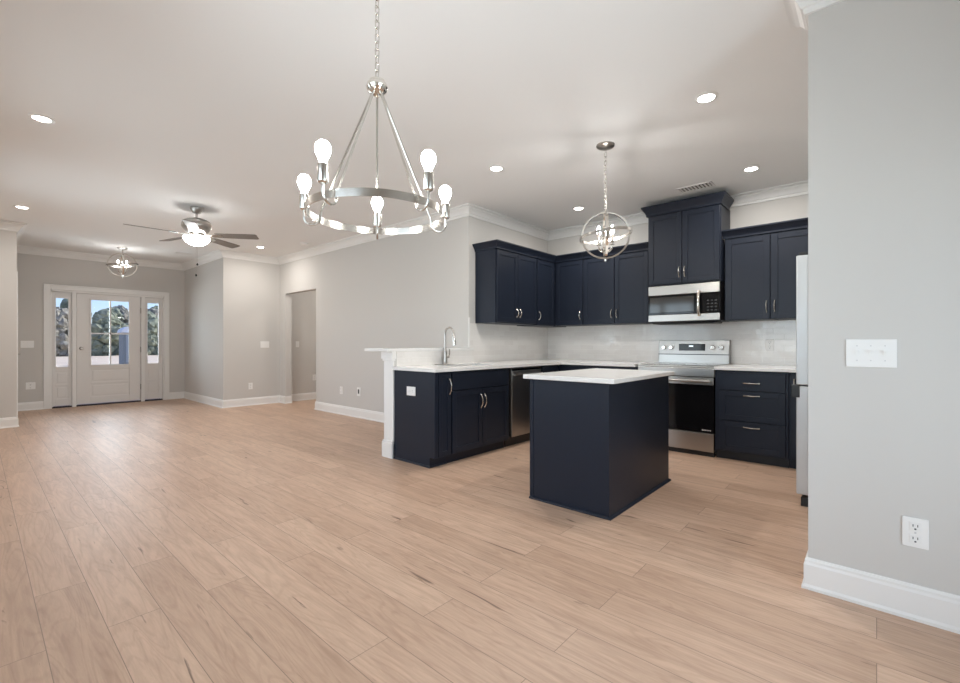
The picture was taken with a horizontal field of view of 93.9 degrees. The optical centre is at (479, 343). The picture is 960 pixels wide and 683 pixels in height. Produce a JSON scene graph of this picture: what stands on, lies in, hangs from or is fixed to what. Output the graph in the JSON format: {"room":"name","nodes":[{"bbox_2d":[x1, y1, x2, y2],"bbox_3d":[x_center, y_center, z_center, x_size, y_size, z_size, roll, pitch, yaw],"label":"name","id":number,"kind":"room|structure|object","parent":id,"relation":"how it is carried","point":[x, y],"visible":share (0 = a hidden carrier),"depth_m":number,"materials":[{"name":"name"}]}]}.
{"room":"open-plan kitchen","nodes":[
{"label":"open-plan kitchen","id":0,"kind":"room"},
{"bbox_2d":[0,230,3,417],"bbox_3d":[-6.756,-0.260,5.795,0.120,2.800,0.820,0,0,42],"label":"wall","id":1,"kind":"structure","parent":0,"point":[1,231],"depth_m":6.05,"materials":[{"name":"grey paint"}]},
{"bbox_2d":[4,230,16,417],"bbox_3d":[-7.216,-0.260,6.830,2.180,2.800,0.120,0,0,42],"label":"wall","id":2,"kind":"structure","parent":0,"point":[10,237],"depth_m":6.11,"materials":[{"name":"grey paint"}]},
{"bbox_2d":[0,416,18,428],"bbox_3d":[-2.988,1.069,2.554,10.260,0.142,0.964,0,0,42],"label":"baseboard","id":3,"kind":"structure","parent":2,"relation":"attached to","point":[9,422],"depth_m":6.09,"materials":[{"name":"white paint"}]},
{"bbox_2d":[17,272,20,415],"bbox_3d":[-6.915,0.060,6.635,1.030,2.160,0.128,0,0,42],"label":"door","id":4,"kind":"structure","parent":2,"relation":"in","point":[17,272],"depth_m":6.31,"materials":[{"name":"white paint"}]},
{"bbox_2d":[17,253,184,402],"bbox_3d":[-7.102,-0.260,8.512,0.120,2.800,2.550,0,0,42],"label":"wall","id":5,"kind":"structure","parent":0,"point":[34,271],"depth_m":8.08,"materials":[{"name":"grey paint"}]},
{"bbox_2d":[20,341,33,347],"bbox_3d":[-7.753,0.005,7.672,0.018,0.120,0.162,0,0,42],"label":"light switch","id":6,"kind":"object","parent":5,"relation":"attached to","point":[23,344],"visible":1,"depth_m":7.67,"materials":[{"name":"white plastic"}]},
{"bbox_2d":[26,382,34,389],"bbox_3d":[-7.730,0.720,7.705,0.010,0.120,0.120,0,0,42],"label":"electrical outlet","id":7,"kind":"object","parent":5,"relation":"attached to","point":[30,385],"visible":1,"depth_m":7.70,"materials":[{"name":"white plastic"}]},
{"bbox_2d":[18,401,43,410],"bbox_3d":[-7.462,1.069,7.404,0.810,0.142,0.415,0,0,42],"label":"baseboard","id":8,"kind":"structure","parent":5,"relation":"attached to","point":[25,406],"depth_m":7.70,"materials":[{"name":"white paint"}]},
{"bbox_2d":[44,284,168,408],"bbox_3d":[-7.046,0.043,8.553,0.150,2.195,1.857,0,0,42],"label":"door","id":9,"kind":"structure","parent":5,"relation":"in","point":[83,383],"depth_m":8.42,"materials":[{"name":"white paint"}]},
{"bbox_2d":[185,258,220,398],"bbox_3d":[-5.439,-0.260,8.822,2.200,2.800,0.120,0,0,42],"label":"wall","id":10,"kind":"structure","parent":0,"point":[203,290],"depth_m":8.66,"materials":[{"name":"grey paint"}]},
{"bbox_2d":[221,257,315,399],"bbox_3d":[-3.530,-0.260,9.229,0.120,2.800,3.260,0,0,42],"label":"wall","id":11,"kind":"structure","parent":0,"point":[250,290],"depth_m":8.41,"materials":[{"name":"grey paint"}]},
{"bbox_2d":[169,391,291,407],"bbox_3d":[-5.111,1.069,8.598,2.819,0.142,0.960,0,0,17],"label":"baseboard","id":12,"kind":"structure","parent":11,"relation":"attached to","point":[211,401],"depth_m":8.50,"materials":[{"name":"white paint"}]},
{"bbox_2d":[248,383,252,388],"bbox_3d":[-4.256,0.780,8.309,0.010,0.120,0.075,0,0,42],"label":"electrical outlet","id":13,"kind":"object","parent":11,"relation":"attached to","point":[250,385],"visible":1,"depth_m":8.31,"materials":[{"name":"white plastic"}]},
{"bbox_2d":[260,341,268,347],"bbox_3d":[-4.081,0.010,8.501,0.018,0.120,0.162,0,0,42],"label":"light switch","id":14,"kind":"object","parent":11,"relation":"attached to","point":[263,344],"visible":1,"depth_m":8.50,"materials":[{"name":"white plastic"}]},
{"bbox_2d":[280,218,460,412],"bbox_3d":[-2.021,-0.260,7.145,4.900,2.800,0.120,0,0,42],"label":"wall","id":15,"kind":"structure","parent":0,"point":[403,290],"depth_m":6.73,"materials":[{"name":"grey paint"}]},
{"bbox_2d":[292,392,383,422],"bbox_3d":[-1.356,1.069,7.882,4.920,0.142,2.154,0,0,42],"label":"baseboard","id":16,"kind":"structure","parent":15,"relation":"attached to","point":[332,408],"depth_m":7.23,"materials":[{"name":"white paint"}]},
{"bbox_2d":[357,387,360,395],"bbox_3d":[-1.878,0.740,6.930,0.090,0.130,0.012,0,0,42],"label":"cable plate","id":17,"kind":"object","parent":15,"relation":"attached to","point":[358,389],"visible":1,"depth_m":6.92,"materials":[{"name":"white plastic"}]},
{"bbox_2d":[0,0,807,263],"bbox_3d":[-1.609,-1.735,5.499,12.900,0.150,7.900,0,0,42],"label":"ceiling","id":18,"kind":"structure","parent":0,"point":[160,109],"depth_m":3.21,"materials":[{"name":"white paint"}]},
{"bbox_2d":[13,205,30,208],"bbox_3d":[-5.554,-1.657,5.433,0.148,0.007,0.148,0,0,42],"label":"recessed light","id":19,"kind":"object","parent":18,"relation":"in","point":[16,206],"visible":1,"depth_m":5.43,"materials":[{"name":"white"}]},
{"bbox_2d":[28,113,55,123],"bbox_3d":[-3.225,-1.657,3.297,0.148,0.007,0.148,0,0,42],"label":"recessed light","id":20,"kind":"object","parent":18,"relation":"in","point":[37,117],"visible":1,"depth_m":3.29,"materials":[{"name":"white plastic"}]},
{"bbox_2d":[106,247,138,277],"bbox_3d":[-6.181,-1.397,7.742,0.448,0.525,0.447,0,0,42],"label":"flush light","id":21,"kind":"object","parent":18,"relation":"attached to","point":[122,263],"visible":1,"depth_m":7.71,"materials":[{"name":"silver metal"}]},
{"bbox_2d":[124,206,258,275],"bbox_3d":[-3.492,-1.235,5.439,1.359,0.850,1.318,0,0,42],"label":"ceiling fan","id":22,"kind":"object","parent":18,"relation":"hanging from","point":[197,229],"visible":1,"depth_m":5.42,"materials":[{"name":"silver metal"}]},
{"bbox_2d":[297,0,450,239],"bbox_3d":[-0.434,-1.097,1.977,0.675,1.126,0.707,0,0,42],"label":"chandelier","id":23,"kind":"object","parent":18,"relation":"hanging from","point":[376,86],"visible":1,"depth_m":1.97,"materials":[{"name":"silver metal"}]},
{"bbox_2d":[299,193,308,210],"bbox_3d":[-0.795,-0.642,2.029,0.042,0.074,0.043,0,0,42],"label":"socket","id":24,"kind":"object","parent":23,"relation":"attached to","point":[302,196],"depth_m":2.01,"materials":[{"name":"silver metal"}]},
{"bbox_2d":[317,162,328,183],"bbox_3d":[-0.592,-0.642,1.687,0.042,0.074,0.043,0,0,42],"label":"socket","id":25,"kind":"object","parent":23,"relation":"attached to","point":[322,167],"depth_m":1.67,"materials":[{"name":"silver metal"}]},
{"bbox_2d":[373,212,380,227],"bbox_3d":[-0.534,-0.642,2.328,0.042,0.074,0.043,0,0,42],"label":"socket","id":26,"kind":"object","parent":23,"relation":"attached to","point":[374,214],"depth_m":2.31,"materials":[{"name":"silver metal"}]},
{"bbox_2d":[423,171,433,191],"bbox_3d":[-0.204,-0.642,1.776,0.042,0.074,0.043,0,0,42],"label":"socket","id":27,"kind":"object","parent":23,"relation":"attached to","point":[428,176],"depth_m":1.76,"materials":[{"name":"silver metal"}]},
{"bbox_2d":[441,203,449,219],"bbox_3d":[-0.169,-0.642,2.171,0.042,0.074,0.043,0,0,42],"label":"socket","id":28,"kind":"object","parent":23,"relation":"attached to","point":[446,206],"depth_m":2.15,"materials":[{"name":"silver metal"}]},
{"bbox_2d":[488,165,503,171],"bbox_3d":[0.154,-1.657,4.231,0.148,0.007,0.148,0,0,42],"label":"recessed light","id":29,"kind":"object","parent":18,"relation":"in","point":[495,168],"visible":1,"depth_m":4.22,"materials":[{"name":"white plastic"}]},
{"bbox_2d":[572,206,584,209],"bbox_3d":[1.204,-1.657,5.478,0.148,0.007,0.148,0,0,42],"label":"recessed light","id":30,"kind":"object","parent":18,"relation":"in","point":[578,207],"visible":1,"depth_m":5.47,"materials":[{"name":"white"}]},
{"bbox_2d":[579,141,631,261],"bbox_3d":[1.048,-1.173,3.740,0.425,0.975,0.426,0,0,42],"label":"orb pendant","id":31,"kind":"object","parent":18,"relation":"hanging from","point":[606,145],"visible":1,"depth_m":3.71,"materials":[{"name":"silver metal"}]},
{"bbox_2d":[676,181,715,192],"bbox_3d":[2.280,-1.654,4.740,0.350,0.012,0.180,0,0,42],"label":"ceiling vent","id":32,"kind":"object","parent":18,"relation":"in","point":[708,184],"visible":1,"depth_m":4.73,"materials":[{"name":"white plastic"}]},
{"bbox_2d":[694,91,718,103],"bbox_3d":[1.524,-1.657,3.018,0.148,0.007,0.148,0,0,42],"label":"recessed light","id":33,"kind":"object","parent":18,"relation":"in","point":[707,97],"visible":1,"depth_m":3.01,"materials":[{"name":"white plastic"}]},
{"bbox_2d":[742,166,759,171],"bbox_3d":[2.568,-1.657,4.244,0.148,0.007,0.148,0,0,42],"label":"recessed light","id":34,"kind":"object","parent":18,"relation":"in","point":[750,168],"visible":1,"depth_m":4.23,"materials":[{"name":"white plastic"}]},
{"bbox_2d":[0,398,959,682],"bbox_3d":[-1.609,1.200,5.499,12.900,0.120,7.900,0,0,42],"label":"floor","id":35,"kind":"structure","parent":0,"point":[182,540],"depth_m":2.30,"materials":[{"name":"brown wood"}]},
{"bbox_2d":[393,370,451,467],"bbox_3d":[-0.550,0.699,4.327,0.636,0.883,0.221,0,0,42],"label":"base cabinet","id":36,"kind":"object","parent":35,"relation":"on","point":[422,421],"visible":0.98,"depth_m":4.19,"materials":[{"name":"blue paint"}]},
{"bbox_2d":[407,386,415,395],"bbox_3d":[-0.660,0.450,4.279,0.125,0.085,0.010,0,0,42],"label":"electrical outlet","id":37,"kind":"object","parent":36,"relation":"attached to","point":[411,391],"visible":1,"depth_m":4.27,"materials":[{"name":"white plastic"}]},
{"bbox_2d":[446,368,508,462],"bbox_3d":[-0.182,0.699,4.743,0.636,0.883,0.883,0,0,42],"label":"base cabinet","id":38,"kind":"object","parent":35,"relation":"on","point":[479,398],"visible":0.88,"depth_m":4.53,"materials":[{"name":"blue paint"}]},
{"bbox_2d":[504,366,542,446],"bbox_3d":[0.305,0.703,5.333,0.706,0.875,0.600,0,0,42],"label":"dishwasher","id":39,"kind":"object","parent":35,"relation":"on","point":[519,387],"visible":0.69,"depth_m":5.04,"materials":[{"name":"silver metal"}]},
{"bbox_2d":[539,365,558,372],"bbox_3d":[0.877,0.699,6.015,0.660,0.883,1.170,0,0,42],"label":"base cabinet","id":40,"kind":"object","parent":35,"relation":"on","point":[546,368],"visible":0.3,"depth_m":5.50,"materials":[{"name":"blue paint"}]},
{"bbox_2d":[392,359,655,372],"bbox_3d":[0.662,0.240,5.035,1.660,0.031,2.927,0,0,42],"label":"countertop","id":41,"kind":"structure","parent":40,"relation":"on","point":[541,362],"depth_m":5.11,"materials":[{"name":"white stone"}]},
{"bbox_2d":[435,327,455,364],"bbox_3d":[-0.333,0.018,4.869,0.197,0.415,0.250,0,0,42],"label":"faucet","id":42,"kind":"object","parent":41,"relation":"on","point":[445,356],"visible":0.98,"depth_m":4.89,"materials":[{"name":"silver metal"}]},
{"bbox_2d":[559,364,637,370],"bbox_3d":[1.610,0.699,5.608,1.013,0.883,0.808,0,0,42],"label":"base cabinet","id":43,"kind":"object","parent":35,"relation":"on","point":[561,367],"visible":0.06,"depth_m":5.42,"materials":[{"name":"blue paint"}]},
{"bbox_2d":[523,368,674,520],"bbox_3d":[0.971,0.682,3.519,0.712,0.915,1.166,0,0,42],"label":"kitchen island","id":44,"kind":"object","parent":35,"relation":"on","point":[599,437],"visible":1,"depth_m":3.14,"materials":[{"name":"blue paint"}]},
{"bbox_2d":[523,368,674,383],"bbox_3d":[0.964,0.240,3.511,0.712,0.031,1.145,0,0,42],"label":"island countertop","id":45,"kind":"structure","parent":44,"relation":"on","point":[594,375],"depth_m":3.27,"materials":[{"name":"white stone"}]},
{"bbox_2d":[638,340,730,456],"bbox_3d":[2.272,0.547,4.998,0.796,1.185,0.834,0,0,42],"label":"range","id":46,"kind":"object","parent":35,"relation":"on","point":[693,362],"visible":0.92,"depth_m":4.69,"materials":[{"name":"silver metal"}]},
{"bbox_2d":[638,362,729,367],"bbox_3d":[2.282,0.232,4.998,0.782,0.026,0.690,0,0,42],"label":"cooktop","id":47,"kind":"object","parent":46,"relation":"in","point":[658,364],"depth_m":4.86,"materials":[{"name":"grey"}]},
{"bbox_2d":[715,370,789,467],"bbox_3d":[2.813,0.699,4.543,0.610,0.883,0.808,0,0,42],"label":"base cabinet","id":48,"kind":"object","parent":35,"relation":"on","point":[752,407],"visible":0.97,"depth_m":4.26,"materials":[{"name":"blue paint"}]},
{"bbox_2d":[789,372,796,468],"bbox_3d":[3.408,0.699,4.016,0.973,0.883,0.808,0,0,42],"label":"base cabinet","id":49,"kind":"object","parent":35,"relation":"on","point":[792,376],"visible":0.12,"depth_m":4.05,"materials":[{"name":"blue paint"}]},
{"bbox_2d":[714,364,795,372],"bbox_3d":[3.183,0.240,4.222,1.588,0.031,0.802,0,0,42],"label":"countertop","id":50,"kind":"structure","parent":49,"relation":"on","point":[737,367],"depth_m":4.29,"materials":[{"name":"white stone"}]},
{"bbox_2d":[791,252,807,506],"bbox_3d":[2.805,0.247,3.245,0.802,1.785,0.913,0,0,42],"label":"refrigerator","id":51,"kind":"object","parent":35,"relation":"on","point":[800,391],"visible":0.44,"depth_m":3.14,"materials":[{"name":"grey metal"}]},
{"bbox_2d":[461,216,547,347],"bbox_3d":[0.392,-0.260,6.084,0.120,2.800,1.730,0,0,42],"label":"wall","id":52,"kind":"structure","parent":0,"point":[473,230],"depth_m":5.46,"materials":[{"name":"grey paint"}]},
{"bbox_2d":[468,317,469,347],"bbox_3d":[-0.130,-0.139,5.395,0.012,0.363,0.018,0,0,42],"label":"trim","id":53,"kind":"structure","parent":52,"relation":"attached to","point":[468,317],"depth_m":5.39,"materials":[{"name":"white paint"}]},
{"bbox_2d":[472,239,540,324],"bbox_3d":[0.348,-0.731,5.635,0.390,0.958,0.890,0,0,42],"label":"upper cabinet","id":54,"kind":"object","parent":52,"relation":"attached to","point":[505,272],"visible":1,"depth_m":5.44,"materials":[{"name":"blue paint"}]},
{"bbox_2d":[517,251,565,327],"bbox_3d":[0.901,-0.727,6.261,0.390,0.966,0.770,0,0,42],"label":"upper cabinet","id":55,"kind":"object","parent":52,"relation":"attached to","point":[545,261],"visible":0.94,"depth_m":6.04,"materials":[{"name":"blue paint"}]},
{"bbox_2d":[548,194,807,365],"bbox_3d":[2.525,-0.260,5.431,4.180,2.800,0.120,0,0,42],"label":"wall","id":56,"kind":"structure","parent":0,"point":[796,207],"depth_m":5.01,"materials":[{"name":"grey paint"}]},
{"bbox_2d":[555,252,591,326],"bbox_3d":[1.287,-0.731,6.173,0.446,0.958,0.390,0,0,42],"label":"upper cabinet","id":57,"kind":"object","parent":56,"relation":"attached to","point":[569,268],"visible":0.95,"depth_m":6.06,"materials":[{"name":"blue paint"}]},
{"bbox_2d":[396,320,795,366],"bbox_3d":[1.575,-0.013,4.268,4.060,0.477,2.880,0,0,42],"label":"backsplash","id":58,"kind":"structure","parent":56,"relation":"attached to","point":[490,342],"depth_m":5.65,"materials":[{"name":"tile"}]},
{"bbox_2d":[766,339,773,350],"bbox_3d":[3.113,0.010,4.813,0.075,0.120,0.010,0,0,42],"label":"electrical outlet","id":59,"kind":"object","parent":58,"relation":"attached to","point":[769,342],"visible":1,"depth_m":4.81,"materials":[{"name":"white plastic"}]},
{"bbox_2d":[581,242,651,325],"bbox_3d":[1.782,-0.731,5.735,0.865,0.958,0.390,0,0,42],"label":"upper cabinet","id":60,"kind":"object","parent":56,"relation":"attached to","point":[615,289],"visible":0.92,"depth_m":5.60,"materials":[{"name":"blue paint"}]},
{"bbox_2d":[641,191,733,286],"bbox_3d":[2.382,-1.137,5.148,0.894,0.925,0.473,0,0,42],"label":"upper cabinet","id":61,"kind":"object","parent":56,"relation":"attached to","point":[686,244],"visible":0.98,"depth_m":4.97,"materials":[{"name":"blue paint"}]},
{"bbox_2d":[648,281,728,324],"bbox_3d":[2.375,-0.450,5.136,0.760,0.436,0.481,0,0,42],"label":"microwave","id":62,"kind":"object","parent":56,"relation":"attached to","point":[695,303],"visible":0.98,"depth_m":4.97,"materials":[{"name":"silver metal"}]},
{"bbox_2d":[721,217,807,321],"bbox_3d":[3.027,-0.731,4.632,0.868,0.958,0.390,0,0,42],"label":"upper cabinet","id":63,"kind":"object","parent":56,"relation":"attached to","point":[760,260],"visible":0.77,"depth_m":4.57,"materials":[{"name":"blue paint"}]},
{"bbox_2d":[808,0,959,595],"bbox_3d":[2.123,-0.260,1.673,1.440,2.800,0.140,0,0,42],"label":"wall","id":64,"kind":"structure","parent":0,"point":[884,75],"depth_m":1.93,"materials":[{"name":"grey paint"}]},
{"bbox_2d":[0,0,843,270],"bbox_3d":[-1.931,-1.601,5.135,12.100,0.118,6.230,0,0,42],"label":"trim","id":65,"kind":"structure","parent":64,"relation":"attached to","point":[797,11],"depth_m":6.11,"materials":[{"name":"white paint"}]},
{"bbox_2d":[846,339,896,367],"bbox_3d":[1.697,0.040,1.945,0.168,0.122,0.018,0,0,42],"label":"light switch","id":66,"kind":"object","parent":64,"relation":"attached to","point":[882,353],"visible":1,"depth_m":1.95,"materials":[{"name":"white plastic"}]},
{"bbox_2d":[801,551,959,633],"bbox_3d":[2.114,1.069,1.681,1.464,0.142,0.188,0,0,42],"label":"baseboard","id":67,"kind":"structure","parent":64,"relation":"attached to","point":[928,606],"depth_m":1.91,"materials":[{"name":"white paint"}]},
{"bbox_2d":[902,516,928,549],"bbox_3d":[1.804,0.782,1.856,0.080,0.122,0.010,0,0,42],"label":"electrical outlet","id":68,"kind":"object","parent":64,"relation":"attached to","point":[915,531],"visible":1,"depth_m":1.85,"materials":[{"name":"white plastic"}]},
{"bbox_2d":[910,521,920,531],"bbox_3d":[1.802,0.756,1.854,0.034,0.036,0.003,0,0,42],"label":"socket","id":69,"kind":"object","parent":68,"relation":"attached to","point":[915,526],"depth_m":1.85,"materials":[{"name":"white plastic"}]},
{"bbox_2d":[910,534,920,544],"bbox_3d":[1.802,0.808,1.854,0.034,0.036,0.003,0,0,42],"label":"socket","id":70,"kind":"object","parent":68,"relation":"attached to","point":[915,539],"depth_m":1.85,"materials":[{"name":"white plastic"}]},
{"bbox_3d":[-0.517,0.607,4.952,0.140,1.065,1.170,0,0,42],"label":"wall","id":71,"kind":"structure","parent":0,"visible":0},
{"bbox_2d":[381,352,395,458],"bbox_3d":[-0.922,0.608,4.519,0.179,1.065,0.055,0,0,42],"label":"trim","id":72,"kind":"structure","parent":71,"relation":"attached to","point":[388,358],"depth_m":4.49,"materials":[{"name":"white paint"}]},
{"bbox_2d":[364,348,473,351],"bbox_3d":[-0.639,0.060,4.999,0.395,0.030,1.258,0,0,42],"label":"bar","id":73,"kind":"object","parent":71,"relation":"on","point":[365,349],"visible":0.99,"depth_m":4.64,"materials":[{"name":"white stone"}]},
{"label":"outside","id":74,"kind":"structure","parent":0,"visible":0},
{"bbox_2d":[56,355,157,366],"bbox_3d":[-124.064,1.340,109.839,308.600,0.100,400.000,0,0,42],"label":"field","id":75,"kind":"structure","parent":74,"point":[61,361],"depth_m":35.03,"materials":[{"name":"white"}]},
{"bbox_2d":[56,307,67,356],"bbox_3d":[-44.038,-1.161,46.756,3.739,5.511,3.666,0,0,42],"label":"tree","id":76,"kind":"object","parent":75,"relation":"on","point":[61,314],"visible":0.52,"depth_m":46.15,"materials":[{"name":"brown plant"}]},
{"bbox_2d":[60,299,67,308],"bbox_3d":[-46.232,-1.728,50.343,3.516,6.872,3.472,0,0,42],"label":"tree","id":77,"kind":"object","parent":75,"relation":"on","point":[64,304],"visible":0.06,"depth_m":49.86,"materials":[{"name":"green plant"}]},
{"bbox_2d":[91,309,121,355],"bbox_3d":[-41.545,-1.137,49.320,3.522,5.627,3.593,0,0,42],"label":"tree","id":78,"kind":"object","parent":75,"relation":"on","point":[100,319],"visible":0.81,"depth_m":48.75,"materials":[{"name":"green plant"}]},
{"bbox_2d":[106,307,128,354],"bbox_3d":[-43.661,-1.390,53.410,3.786,6.022,3.497,0,0,42],"label":"tree","id":79,"kind":"object","parent":75,"relation":"on","point":[116,310],"visible":0.11,"depth_m":53.17,"materials":[{"name":"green plant"}]},
{"bbox_2d":[113,305,128,323],"bbox_3d":[-46.005,-1.707,57.207,3.114,6.622,4.204,0,0,42],"label":"tree","id":80,"kind":"object","parent":75,"relation":"on","point":[125,319],"visible":0.09,"depth_m":57.01,"materials":[{"name":"brown plant"}]},
{"bbox_2d":[117,327,128,363],"bbox_3d":[-22.484,0.075,28.988,1.360,2.430,1.360,0,0,42],"label":"portable toilet","id":81,"kind":"object","parent":75,"relation":"on","point":[123,339],"visible":0.21,"depth_m":28.25,"materials":[{"name":"blue plastic"}]},
{"bbox_2d":[148,310,157,354],"bbox_3d":[-38.850,-1.233,52.387,3.326,5.717,3.528,0,0,-6],"label":"tree","id":82,"kind":"object","parent":75,"relation":"on","point":[152,319],"visible":0.43,"depth_m":51.74,"materials":[{"name":"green plant"}]},
{"bbox_2d":[148,308,157,336],"bbox_3d":[-41.428,-1.508,56.583,3.167,6.003,3.983,0,0,27],"label":"tree","id":83,"kind":"object","parent":75,"relation":"on","point":[155,311],"visible":0.02,"depth_m":56.07,"materials":[{"name":"brown plant"}]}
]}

